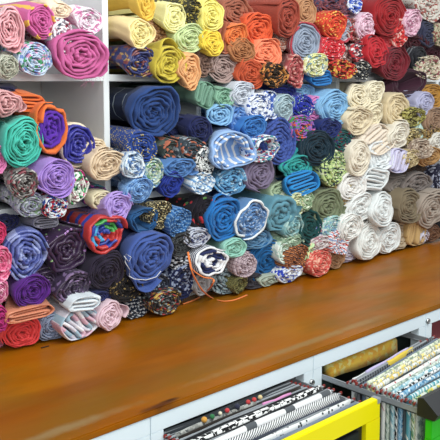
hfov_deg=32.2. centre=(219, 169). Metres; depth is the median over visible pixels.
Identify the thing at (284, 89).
roll
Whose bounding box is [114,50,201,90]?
roll
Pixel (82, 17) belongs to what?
roll
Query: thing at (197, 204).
roll
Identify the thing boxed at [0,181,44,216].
roll
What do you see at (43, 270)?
roll
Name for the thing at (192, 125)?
roll
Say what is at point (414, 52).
roll
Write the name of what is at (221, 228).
roll
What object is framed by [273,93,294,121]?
roll
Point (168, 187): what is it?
roll
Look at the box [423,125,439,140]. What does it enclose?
roll
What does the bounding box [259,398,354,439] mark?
sample
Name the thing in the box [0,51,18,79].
roll
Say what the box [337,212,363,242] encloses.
roll
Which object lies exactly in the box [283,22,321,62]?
roll
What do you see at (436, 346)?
sample
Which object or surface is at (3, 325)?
roll
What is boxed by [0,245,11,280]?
roll
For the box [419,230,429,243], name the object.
roll
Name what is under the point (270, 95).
folded fabric
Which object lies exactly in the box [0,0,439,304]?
shelving unit
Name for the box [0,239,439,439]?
countertop
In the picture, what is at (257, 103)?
roll
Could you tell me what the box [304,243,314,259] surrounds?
roll
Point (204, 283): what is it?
roll
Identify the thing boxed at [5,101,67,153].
roll
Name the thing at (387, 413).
sample
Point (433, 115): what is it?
roll
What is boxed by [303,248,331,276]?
roll
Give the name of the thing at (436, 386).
sample
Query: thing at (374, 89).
roll
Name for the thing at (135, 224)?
roll
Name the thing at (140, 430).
file cabinet
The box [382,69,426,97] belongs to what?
roll
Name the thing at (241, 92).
roll
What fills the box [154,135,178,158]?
roll
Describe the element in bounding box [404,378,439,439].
sample
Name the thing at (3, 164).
roll
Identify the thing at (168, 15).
roll
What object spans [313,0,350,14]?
roll
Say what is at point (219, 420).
sample
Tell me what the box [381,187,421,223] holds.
roll
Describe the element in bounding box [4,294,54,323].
folded fabric
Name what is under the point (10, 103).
roll
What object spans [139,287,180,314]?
roll
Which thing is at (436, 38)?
roll
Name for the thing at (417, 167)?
roll
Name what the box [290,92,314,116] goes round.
roll
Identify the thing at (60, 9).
roll
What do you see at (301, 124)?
roll
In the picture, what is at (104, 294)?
roll
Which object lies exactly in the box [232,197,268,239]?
roll
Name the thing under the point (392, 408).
sample
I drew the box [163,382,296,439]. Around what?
sample
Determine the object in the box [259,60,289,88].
roll
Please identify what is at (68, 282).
roll
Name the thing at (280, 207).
roll
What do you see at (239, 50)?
roll
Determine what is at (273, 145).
roll
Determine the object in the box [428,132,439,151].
roll
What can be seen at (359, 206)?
roll
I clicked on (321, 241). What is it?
roll
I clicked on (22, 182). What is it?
roll
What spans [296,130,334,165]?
roll
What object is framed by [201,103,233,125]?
roll
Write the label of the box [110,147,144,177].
roll
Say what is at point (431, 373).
sample
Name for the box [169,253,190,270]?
roll
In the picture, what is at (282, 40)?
roll
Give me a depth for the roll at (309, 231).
2.74 m
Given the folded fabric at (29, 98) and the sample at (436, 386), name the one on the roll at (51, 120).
the folded fabric at (29, 98)
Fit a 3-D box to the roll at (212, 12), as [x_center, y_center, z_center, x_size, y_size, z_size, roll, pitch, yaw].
[-0.180,-0.501,2.501,0.430,0.112,0.107,5,8,40]
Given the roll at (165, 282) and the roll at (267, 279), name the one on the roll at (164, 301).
the roll at (165, 282)
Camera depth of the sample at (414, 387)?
1.90 m
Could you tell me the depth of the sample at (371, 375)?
2.04 m
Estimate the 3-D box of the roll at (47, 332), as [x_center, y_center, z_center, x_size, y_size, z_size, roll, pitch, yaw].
[-0.593,0.406,2.220,0.090,0.079,0.417,-6,9,-43]
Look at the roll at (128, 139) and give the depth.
2.21 m
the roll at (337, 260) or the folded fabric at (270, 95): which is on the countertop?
the roll at (337, 260)
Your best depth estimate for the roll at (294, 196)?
2.67 m
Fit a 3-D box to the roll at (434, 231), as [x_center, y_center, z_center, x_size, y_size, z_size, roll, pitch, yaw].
[0.789,0.259,3.490,0.116,0.081,0.444,-6,9,-44]
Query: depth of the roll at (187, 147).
2.33 m
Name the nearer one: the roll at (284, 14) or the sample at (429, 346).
the sample at (429, 346)
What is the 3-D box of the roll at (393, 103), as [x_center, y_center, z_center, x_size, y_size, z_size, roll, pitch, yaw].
[0.567,-0.256,3.214,0.178,0.152,0.450,-6,9,-43]
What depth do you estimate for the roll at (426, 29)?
3.21 m
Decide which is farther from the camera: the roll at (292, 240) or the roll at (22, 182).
the roll at (292, 240)
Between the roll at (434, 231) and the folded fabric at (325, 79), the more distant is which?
the roll at (434, 231)
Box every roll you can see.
[0,0,72,18]
[0,1,55,39]
[0,5,24,52]
[0,39,52,75]
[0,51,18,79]
[0,83,17,91]
[0,89,26,117]
[0,115,43,167]
[0,145,6,173]
[0,163,38,198]
[0,168,89,204]
[0,180,67,217]
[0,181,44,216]
[0,213,20,230]
[0,222,6,243]
[0,223,48,280]
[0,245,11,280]
[0,277,7,303]
[0,301,40,347]
[0,305,8,332]
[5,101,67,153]
[6,272,50,306]
[24,17,71,54]
[27,154,74,197]
[27,219,86,272]
[31,29,108,82]
[36,263,59,299]
[38,311,65,340]
[40,146,123,180]
[41,208,127,254]
[44,262,90,302]
[48,297,97,340]
[58,122,94,167]
[63,5,103,33]
[76,191,133,221]
[76,247,123,290]
[80,181,106,204]
[82,137,106,155]
[84,188,109,209]
[88,288,110,304]
[92,298,128,330]
[108,0,155,20]
[108,1,185,32]
[108,15,155,48]
[108,17,166,42]
[108,23,203,52]
[108,44,153,76]
[108,268,143,301]
[109,38,186,82]
[109,85,180,136]
[110,116,183,135]
[110,125,156,161]
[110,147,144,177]
[111,172,153,202]
[113,228,173,292]
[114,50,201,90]
[119,296,147,318]
[126,203,157,232]
[135,200,172,228]
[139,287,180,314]
[142,273,169,296]
[143,199,191,236]
[144,157,163,187]
[148,194,219,232]
[153,171,183,197]
[153,229,191,256]
[154,0,201,23]
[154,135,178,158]
[155,154,198,177]
[162,263,195,300]
[164,134,206,163]
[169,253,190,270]
[177,114,212,141]
[181,172,214,194]
[182,226,210,247]
[188,244,228,276]
[191,274,211,295]
[193,146,214,175]
[194,50,214,77]
[196,0,223,31]
[197,29,223,56]
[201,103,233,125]
[201,105,245,130]
[203,191,239,241]
[205,127,256,169]
[205,236,246,257]
[207,52,236,83]
[207,58,264,88]
[209,81,253,106]
[210,167,246,196]
[210,265,233,293]
[211,83,235,106]
[211,115,266,137]
[212,190,302,230]
[216,0,253,22]
[216,82,296,94]
[224,22,247,45]
[224,275,247,293]
[226,36,255,61]
[226,251,256,277]
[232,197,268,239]
[234,230,272,249]
[236,134,279,161]
[239,12,272,44]
[240,160,273,191]
[243,93,270,120]
[243,181,297,195]
[245,272,263,288]
[246,238,276,280]
[247,0,299,37]
[253,38,281,66]
[255,272,283,286]
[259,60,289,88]
[259,117,295,165]
[264,228,304,251]
[269,241,291,264]
[270,265,302,282]
[272,33,286,51]
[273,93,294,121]
[273,213,303,237]
[275,244,308,270]
[276,150,347,186]
[276,154,312,178]
[280,52,303,87]
[280,191,303,213]
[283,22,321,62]
[285,83,314,94]
[288,115,314,140]
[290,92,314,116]
[296,0,316,22]
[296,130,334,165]
[298,187,314,211]
[298,209,322,246]
[301,53,327,76]
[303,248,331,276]
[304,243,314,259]
[305,94,318,119]
[308,186,346,222]
[309,235,328,250]
[312,118,341,137]
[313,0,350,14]
[313,10,347,39]
[313,87,350,123]
[320,35,345,59]
[320,179,354,204]
[321,215,342,237]
[325,230,348,254]
[327,59,357,78]
[330,252,345,268]
[331,129,354,151]
[337,171,366,199]
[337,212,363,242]
[339,44,351,62]
[339,82,370,106]
[339,106,372,134]
[340,15,351,42]
[341,139,370,176]
[343,247,355,262]
[344,12,374,39]
[344,41,364,61]
[344,192,371,219]
[346,0,362,13]
[346,18,359,41]
[347,34,388,67]
[348,220,381,259]
[352,60,371,79]
[358,80,384,103]
[360,0,406,37]
[363,220,406,249]
[365,102,382,123]
[365,190,393,226]
[368,140,393,171]
[371,47,410,80]
[374,33,390,46]
[378,222,400,253]
[379,119,409,147]
[380,92,409,123]
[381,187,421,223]
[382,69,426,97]
[382,173,405,191]
[389,19,407,46]
[391,165,426,173]
[399,107,425,126]
[399,170,432,192]
[400,147,420,168]
[401,34,429,48]
[402,0,439,22]
[402,9,421,36]
[402,138,434,158]
[405,127,426,145]
[406,46,425,68]
[408,55,439,79]
[408,91,434,117]
[416,187,439,228]
[417,20,434,47]
[417,147,439,166]
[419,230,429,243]
[421,107,439,132]
[422,84,439,106]
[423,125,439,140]
[423,163,439,188]
[425,45,439,59]
[426,224,439,241]
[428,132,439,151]
[432,23,439,46]
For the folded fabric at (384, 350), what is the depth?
2.21 m
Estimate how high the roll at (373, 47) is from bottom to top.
0.130 m
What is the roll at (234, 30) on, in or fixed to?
on the roll at (239, 50)
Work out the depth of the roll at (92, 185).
2.15 m
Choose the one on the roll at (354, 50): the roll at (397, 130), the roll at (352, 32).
the roll at (352, 32)
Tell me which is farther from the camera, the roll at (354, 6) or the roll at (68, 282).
the roll at (354, 6)
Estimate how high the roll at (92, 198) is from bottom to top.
0.072 m
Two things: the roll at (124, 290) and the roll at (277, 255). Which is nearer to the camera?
the roll at (124, 290)
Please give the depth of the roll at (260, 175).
2.54 m
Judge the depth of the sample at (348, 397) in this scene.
1.76 m
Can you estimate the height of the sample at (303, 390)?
0.252 m
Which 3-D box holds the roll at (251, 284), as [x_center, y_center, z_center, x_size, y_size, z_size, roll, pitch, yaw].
[-0.021,0.356,2.744,0.100,0.061,0.430,-6,9,-43]
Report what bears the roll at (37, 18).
on the roll at (34, 58)
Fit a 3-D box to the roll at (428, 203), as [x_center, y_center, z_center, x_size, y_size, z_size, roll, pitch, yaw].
[0.763,0.147,3.425,0.233,0.177,0.479,-6,9,-43]
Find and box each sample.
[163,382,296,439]
[164,380,292,438]
[168,383,300,439]
[172,385,305,439]
[177,385,308,439]
[184,387,311,439]
[191,384,324,439]
[205,387,329,439]
[214,388,334,439]
[227,391,341,439]
[252,396,349,439]
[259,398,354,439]
[272,400,360,439]
[346,372,364,400]
[351,340,420,382]
[354,339,427,382]
[355,335,434,401]
[360,337,439,401]
[364,338,439,399]
[368,343,439,391]
[372,347,439,393]
[376,353,439,439]
[380,354,439,439]
[384,359,439,439]
[388,363,439,439]
[392,367,439,439]
[396,371,439,439]
[400,376,439,439]
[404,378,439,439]
[409,382,439,439]
[413,400,424,439]
[431,320,439,338]
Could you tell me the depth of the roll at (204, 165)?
2.37 m
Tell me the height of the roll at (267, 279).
0.052 m
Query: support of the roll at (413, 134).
on the roll at (422, 145)
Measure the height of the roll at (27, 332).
0.085 m
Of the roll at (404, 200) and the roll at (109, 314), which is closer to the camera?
the roll at (109, 314)
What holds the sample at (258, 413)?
hanging from the drawer
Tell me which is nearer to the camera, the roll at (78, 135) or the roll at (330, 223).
the roll at (78, 135)
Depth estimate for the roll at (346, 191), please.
2.88 m
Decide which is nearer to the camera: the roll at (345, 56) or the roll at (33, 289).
the roll at (33, 289)
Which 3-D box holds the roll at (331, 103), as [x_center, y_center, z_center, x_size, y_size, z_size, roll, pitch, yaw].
[0.276,-0.250,2.944,0.206,0.141,0.446,-6,9,-43]
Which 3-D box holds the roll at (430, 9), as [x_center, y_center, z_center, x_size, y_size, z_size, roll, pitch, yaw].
[0.752,-0.712,3.364,0.237,0.146,0.418,-6,9,-43]
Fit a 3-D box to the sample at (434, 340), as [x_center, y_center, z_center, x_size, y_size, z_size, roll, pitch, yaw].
[0.513,0.677,2.155,0.011,0.302,0.484,5,8,39]
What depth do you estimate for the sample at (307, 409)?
1.76 m
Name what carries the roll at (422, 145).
on the roll at (435, 157)
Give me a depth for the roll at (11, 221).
2.00 m
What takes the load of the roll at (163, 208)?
on the roll at (149, 252)
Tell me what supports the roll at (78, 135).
on the roll at (81, 184)
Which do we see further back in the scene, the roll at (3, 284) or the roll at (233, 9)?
the roll at (233, 9)
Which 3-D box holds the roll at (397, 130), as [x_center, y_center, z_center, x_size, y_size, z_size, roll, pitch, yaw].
[0.575,-0.166,3.217,0.177,0.122,0.472,-6,9,-43]
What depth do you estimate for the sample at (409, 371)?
1.98 m
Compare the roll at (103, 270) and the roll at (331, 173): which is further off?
the roll at (331, 173)
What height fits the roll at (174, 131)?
0.086 m
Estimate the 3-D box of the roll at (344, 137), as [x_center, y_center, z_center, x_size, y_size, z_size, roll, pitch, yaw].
[0.313,-0.131,2.995,0.134,0.093,0.442,-6,9,-43]
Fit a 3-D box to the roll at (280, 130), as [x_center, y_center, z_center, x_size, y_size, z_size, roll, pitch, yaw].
[0.060,-0.114,2.758,0.162,0.171,0.442,-6,9,-43]
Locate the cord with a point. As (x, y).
(188, 254)
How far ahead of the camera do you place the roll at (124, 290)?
2.20 m
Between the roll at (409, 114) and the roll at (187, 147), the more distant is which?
the roll at (409, 114)
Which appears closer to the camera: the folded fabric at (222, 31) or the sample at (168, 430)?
the sample at (168, 430)
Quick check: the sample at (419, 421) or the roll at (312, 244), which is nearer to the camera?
the sample at (419, 421)
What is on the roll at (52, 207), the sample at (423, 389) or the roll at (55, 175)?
the roll at (55, 175)
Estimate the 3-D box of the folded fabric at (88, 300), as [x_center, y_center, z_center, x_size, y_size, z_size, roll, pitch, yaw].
[-0.522,0.338,2.235,0.110,0.058,0.466,-6,9,-43]
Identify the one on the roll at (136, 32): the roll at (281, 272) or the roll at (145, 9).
the roll at (145, 9)
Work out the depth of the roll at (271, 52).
2.55 m
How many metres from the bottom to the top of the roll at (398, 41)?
0.124 m
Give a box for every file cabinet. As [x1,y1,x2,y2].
[91,418,149,439]
[313,314,439,439]
[425,309,439,337]
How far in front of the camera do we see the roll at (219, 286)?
2.51 m
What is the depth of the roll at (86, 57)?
2.04 m
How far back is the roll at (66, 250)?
2.08 m
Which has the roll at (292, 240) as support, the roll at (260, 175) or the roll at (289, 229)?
the roll at (289, 229)
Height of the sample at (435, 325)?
0.302 m
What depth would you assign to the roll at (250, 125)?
2.49 m
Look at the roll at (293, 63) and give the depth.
2.64 m
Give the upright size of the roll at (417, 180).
0.104 m
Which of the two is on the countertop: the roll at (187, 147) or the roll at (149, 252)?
the roll at (149, 252)
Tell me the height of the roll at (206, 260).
0.098 m
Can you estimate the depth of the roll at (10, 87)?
1.98 m
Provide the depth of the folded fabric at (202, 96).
2.39 m
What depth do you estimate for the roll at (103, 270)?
2.13 m
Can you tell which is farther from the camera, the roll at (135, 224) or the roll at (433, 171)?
the roll at (433, 171)
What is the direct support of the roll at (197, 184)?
on the roll at (197, 204)
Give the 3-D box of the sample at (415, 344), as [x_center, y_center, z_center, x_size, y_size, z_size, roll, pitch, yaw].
[0.470,0.663,2.141,0.011,0.282,0.404,6,9,40]
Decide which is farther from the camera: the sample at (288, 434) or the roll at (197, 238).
the roll at (197, 238)
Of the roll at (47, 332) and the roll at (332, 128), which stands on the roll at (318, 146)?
the roll at (332, 128)
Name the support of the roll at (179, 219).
on the roll at (181, 249)
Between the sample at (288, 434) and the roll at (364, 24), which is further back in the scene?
the roll at (364, 24)
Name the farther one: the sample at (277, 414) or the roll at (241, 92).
the roll at (241, 92)
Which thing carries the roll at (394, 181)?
on the roll at (404, 200)
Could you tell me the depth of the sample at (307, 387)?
1.81 m
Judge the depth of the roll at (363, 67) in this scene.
2.90 m
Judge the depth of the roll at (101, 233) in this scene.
2.12 m
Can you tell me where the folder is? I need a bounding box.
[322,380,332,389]
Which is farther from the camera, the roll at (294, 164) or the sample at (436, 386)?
the roll at (294, 164)
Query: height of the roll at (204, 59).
0.113 m
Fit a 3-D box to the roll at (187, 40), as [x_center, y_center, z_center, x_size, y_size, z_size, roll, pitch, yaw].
[-0.227,-0.422,2.467,0.123,0.096,0.421,-6,9,-43]
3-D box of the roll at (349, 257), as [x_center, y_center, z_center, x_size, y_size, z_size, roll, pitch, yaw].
[0.354,0.305,3.099,0.189,0.079,0.419,-6,9,-43]
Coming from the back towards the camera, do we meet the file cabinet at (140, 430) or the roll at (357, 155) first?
the roll at (357, 155)
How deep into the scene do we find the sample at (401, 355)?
2.13 m
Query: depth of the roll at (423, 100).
3.16 m
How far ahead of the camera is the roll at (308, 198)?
2.71 m
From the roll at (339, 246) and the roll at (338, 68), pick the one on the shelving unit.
the roll at (338, 68)
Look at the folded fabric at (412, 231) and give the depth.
3.25 m
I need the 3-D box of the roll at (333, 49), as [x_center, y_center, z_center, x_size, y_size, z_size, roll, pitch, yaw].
[0.274,-0.465,2.926,0.132,0.095,0.433,-6,9,-43]
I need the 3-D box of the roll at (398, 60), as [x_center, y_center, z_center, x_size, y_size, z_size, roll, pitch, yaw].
[0.552,-0.443,3.186,0.230,0.143,0.442,-6,9,-43]
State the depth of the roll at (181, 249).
2.34 m
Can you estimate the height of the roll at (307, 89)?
0.058 m
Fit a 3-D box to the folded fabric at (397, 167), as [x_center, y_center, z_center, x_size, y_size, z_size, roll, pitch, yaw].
[0.574,-0.059,3.241,0.139,0.108,0.454,-6,9,-43]
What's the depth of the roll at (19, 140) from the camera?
1.93 m
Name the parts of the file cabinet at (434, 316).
rail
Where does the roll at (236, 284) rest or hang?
on the countertop
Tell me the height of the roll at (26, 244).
0.139 m
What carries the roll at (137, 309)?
on the countertop
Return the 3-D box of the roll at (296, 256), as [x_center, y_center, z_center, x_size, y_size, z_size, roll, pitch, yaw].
[0.090,0.291,2.815,0.482,0.110,0.159,5,8,36]
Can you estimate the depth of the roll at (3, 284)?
1.92 m
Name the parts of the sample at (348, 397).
hanger rod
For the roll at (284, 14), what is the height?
0.145 m
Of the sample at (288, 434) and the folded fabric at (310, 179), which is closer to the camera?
the sample at (288, 434)
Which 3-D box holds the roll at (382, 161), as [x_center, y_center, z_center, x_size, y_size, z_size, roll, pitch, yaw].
[0.488,-0.076,3.156,0.185,0.130,0.457,-6,9,-43]
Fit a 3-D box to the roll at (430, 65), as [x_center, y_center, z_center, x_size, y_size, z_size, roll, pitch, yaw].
[0.744,-0.452,3.364,0.202,0.114,0.444,-6,9,-43]
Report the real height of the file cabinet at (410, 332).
0.833 m
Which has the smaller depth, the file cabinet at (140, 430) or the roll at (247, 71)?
the file cabinet at (140, 430)
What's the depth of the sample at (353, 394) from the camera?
2.01 m
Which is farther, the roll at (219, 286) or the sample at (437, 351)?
the roll at (219, 286)
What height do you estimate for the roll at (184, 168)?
0.076 m
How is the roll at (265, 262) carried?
on the countertop
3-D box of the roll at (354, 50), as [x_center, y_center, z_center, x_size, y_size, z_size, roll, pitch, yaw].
[0.429,-0.470,3.065,0.147,0.090,0.457,-4,8,-32]
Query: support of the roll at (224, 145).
on the roll at (228, 182)
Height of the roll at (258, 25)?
0.123 m
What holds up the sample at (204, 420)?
hanging from the drawer
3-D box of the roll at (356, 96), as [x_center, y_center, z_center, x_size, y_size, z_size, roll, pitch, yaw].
[0.400,-0.302,3.056,0.206,0.102,0.444,-6,9,-43]
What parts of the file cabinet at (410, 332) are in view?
rail, rail, panel, rail, handle, drawer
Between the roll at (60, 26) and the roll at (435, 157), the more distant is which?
the roll at (435, 157)
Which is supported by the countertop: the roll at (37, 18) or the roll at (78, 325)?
the roll at (78, 325)
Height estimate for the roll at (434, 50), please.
0.085 m
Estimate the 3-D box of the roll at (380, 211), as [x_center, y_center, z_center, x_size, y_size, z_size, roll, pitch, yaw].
[0.492,0.137,3.174,0.188,0.145,0.472,-6,9,-43]
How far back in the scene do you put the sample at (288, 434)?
1.75 m
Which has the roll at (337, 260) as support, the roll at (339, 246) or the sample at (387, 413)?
the roll at (339, 246)
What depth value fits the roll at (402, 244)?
3.21 m
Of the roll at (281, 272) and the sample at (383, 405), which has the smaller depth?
the sample at (383, 405)
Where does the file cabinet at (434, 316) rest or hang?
on the floor
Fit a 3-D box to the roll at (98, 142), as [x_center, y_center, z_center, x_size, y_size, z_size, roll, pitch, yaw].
[-0.485,-0.079,2.261,0.090,0.082,0.424,-6,9,-43]
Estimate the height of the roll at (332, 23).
0.111 m
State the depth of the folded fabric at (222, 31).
2.43 m
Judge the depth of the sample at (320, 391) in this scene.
1.77 m
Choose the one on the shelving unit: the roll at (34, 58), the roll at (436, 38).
the roll at (34, 58)
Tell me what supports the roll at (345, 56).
on the roll at (338, 68)
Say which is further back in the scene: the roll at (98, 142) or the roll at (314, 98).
the roll at (314, 98)
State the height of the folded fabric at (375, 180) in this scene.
0.102 m
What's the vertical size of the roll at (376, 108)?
0.108 m
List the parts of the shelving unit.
panel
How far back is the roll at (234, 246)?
2.48 m
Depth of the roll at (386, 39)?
3.02 m
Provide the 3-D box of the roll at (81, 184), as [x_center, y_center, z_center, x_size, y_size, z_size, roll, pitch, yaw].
[-0.530,0.025,2.213,0.075,0.108,0.450,-6,9,-44]
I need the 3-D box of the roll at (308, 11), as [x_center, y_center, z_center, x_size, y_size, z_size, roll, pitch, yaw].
[0.169,-0.574,2.826,0.112,0.108,0.418,-6,9,-43]
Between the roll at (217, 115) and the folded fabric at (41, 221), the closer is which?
the folded fabric at (41, 221)
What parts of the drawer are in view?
panel, rail, rail, drawer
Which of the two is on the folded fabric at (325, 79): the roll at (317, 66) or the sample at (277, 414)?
the roll at (317, 66)
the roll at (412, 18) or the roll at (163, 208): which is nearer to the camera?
the roll at (163, 208)
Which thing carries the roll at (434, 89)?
on the roll at (433, 115)
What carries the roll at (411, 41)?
on the roll at (414, 52)
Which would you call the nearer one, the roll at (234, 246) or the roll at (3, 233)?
the roll at (3, 233)
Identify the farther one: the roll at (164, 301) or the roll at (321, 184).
the roll at (321, 184)
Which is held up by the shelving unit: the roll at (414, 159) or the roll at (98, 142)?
the roll at (414, 159)
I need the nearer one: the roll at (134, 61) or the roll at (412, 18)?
the roll at (134, 61)
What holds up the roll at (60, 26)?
on the roll at (86, 57)
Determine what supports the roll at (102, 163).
on the roll at (92, 185)
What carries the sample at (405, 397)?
hanging from the file cabinet at (410, 332)
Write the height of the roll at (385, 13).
0.168 m
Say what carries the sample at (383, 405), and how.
hanging from the file cabinet at (410, 332)
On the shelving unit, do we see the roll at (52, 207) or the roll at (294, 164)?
the roll at (52, 207)
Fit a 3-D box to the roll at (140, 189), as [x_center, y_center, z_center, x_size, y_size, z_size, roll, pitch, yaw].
[-0.365,0.033,2.363,0.108,0.093,0.467,-5,8,-37]
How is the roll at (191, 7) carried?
on the roll at (187, 40)
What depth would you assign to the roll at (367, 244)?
2.98 m
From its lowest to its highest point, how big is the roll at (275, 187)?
0.073 m
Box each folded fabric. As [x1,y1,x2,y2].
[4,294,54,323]
[12,89,44,111]
[17,215,58,227]
[51,291,100,311]
[119,81,215,108]
[217,17,230,53]
[254,89,279,118]
[275,170,319,195]
[303,70,331,85]
[322,338,397,377]
[353,123,395,154]
[360,167,389,190]
[387,148,409,172]
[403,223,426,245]
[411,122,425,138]
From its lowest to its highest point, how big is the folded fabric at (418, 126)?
0.099 m
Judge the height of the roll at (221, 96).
0.078 m
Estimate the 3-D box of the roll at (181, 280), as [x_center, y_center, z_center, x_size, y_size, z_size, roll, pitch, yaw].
[-0.249,0.333,2.530,0.124,0.130,0.425,-6,9,-43]
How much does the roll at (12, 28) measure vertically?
0.124 m
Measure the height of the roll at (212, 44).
0.100 m
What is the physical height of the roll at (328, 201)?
0.149 m
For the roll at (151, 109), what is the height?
0.154 m
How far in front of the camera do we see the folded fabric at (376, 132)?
2.97 m
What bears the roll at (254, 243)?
on the roll at (265, 262)
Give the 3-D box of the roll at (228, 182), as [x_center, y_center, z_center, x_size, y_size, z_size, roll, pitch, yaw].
[-0.107,0.018,2.608,0.145,0.100,0.454,-6,9,-43]
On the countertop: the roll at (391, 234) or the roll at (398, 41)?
the roll at (391, 234)
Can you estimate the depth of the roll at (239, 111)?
2.48 m
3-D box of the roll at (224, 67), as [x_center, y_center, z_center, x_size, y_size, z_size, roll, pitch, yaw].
[-0.117,-0.347,2.589,0.128,0.108,0.407,-6,9,-43]
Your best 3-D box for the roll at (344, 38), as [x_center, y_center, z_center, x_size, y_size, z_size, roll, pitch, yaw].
[0.321,-0.543,2.966,0.429,0.111,0.113,6,9,44]
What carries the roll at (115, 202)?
on the roll at (101, 233)
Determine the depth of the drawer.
1.78 m
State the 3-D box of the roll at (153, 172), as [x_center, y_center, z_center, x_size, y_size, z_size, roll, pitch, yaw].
[-0.340,-0.015,2.393,0.088,0.104,0.442,-6,9,-43]
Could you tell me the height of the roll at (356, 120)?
0.120 m
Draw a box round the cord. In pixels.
[182,252,247,304]
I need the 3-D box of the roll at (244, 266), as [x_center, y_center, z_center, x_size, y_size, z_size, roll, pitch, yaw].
[-0.061,0.291,2.681,0.110,0.092,0.456,-6,9,-43]
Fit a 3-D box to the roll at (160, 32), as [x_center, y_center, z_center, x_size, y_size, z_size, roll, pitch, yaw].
[-0.295,-0.433,2.436,0.106,0.105,0.371,-6,9,-43]

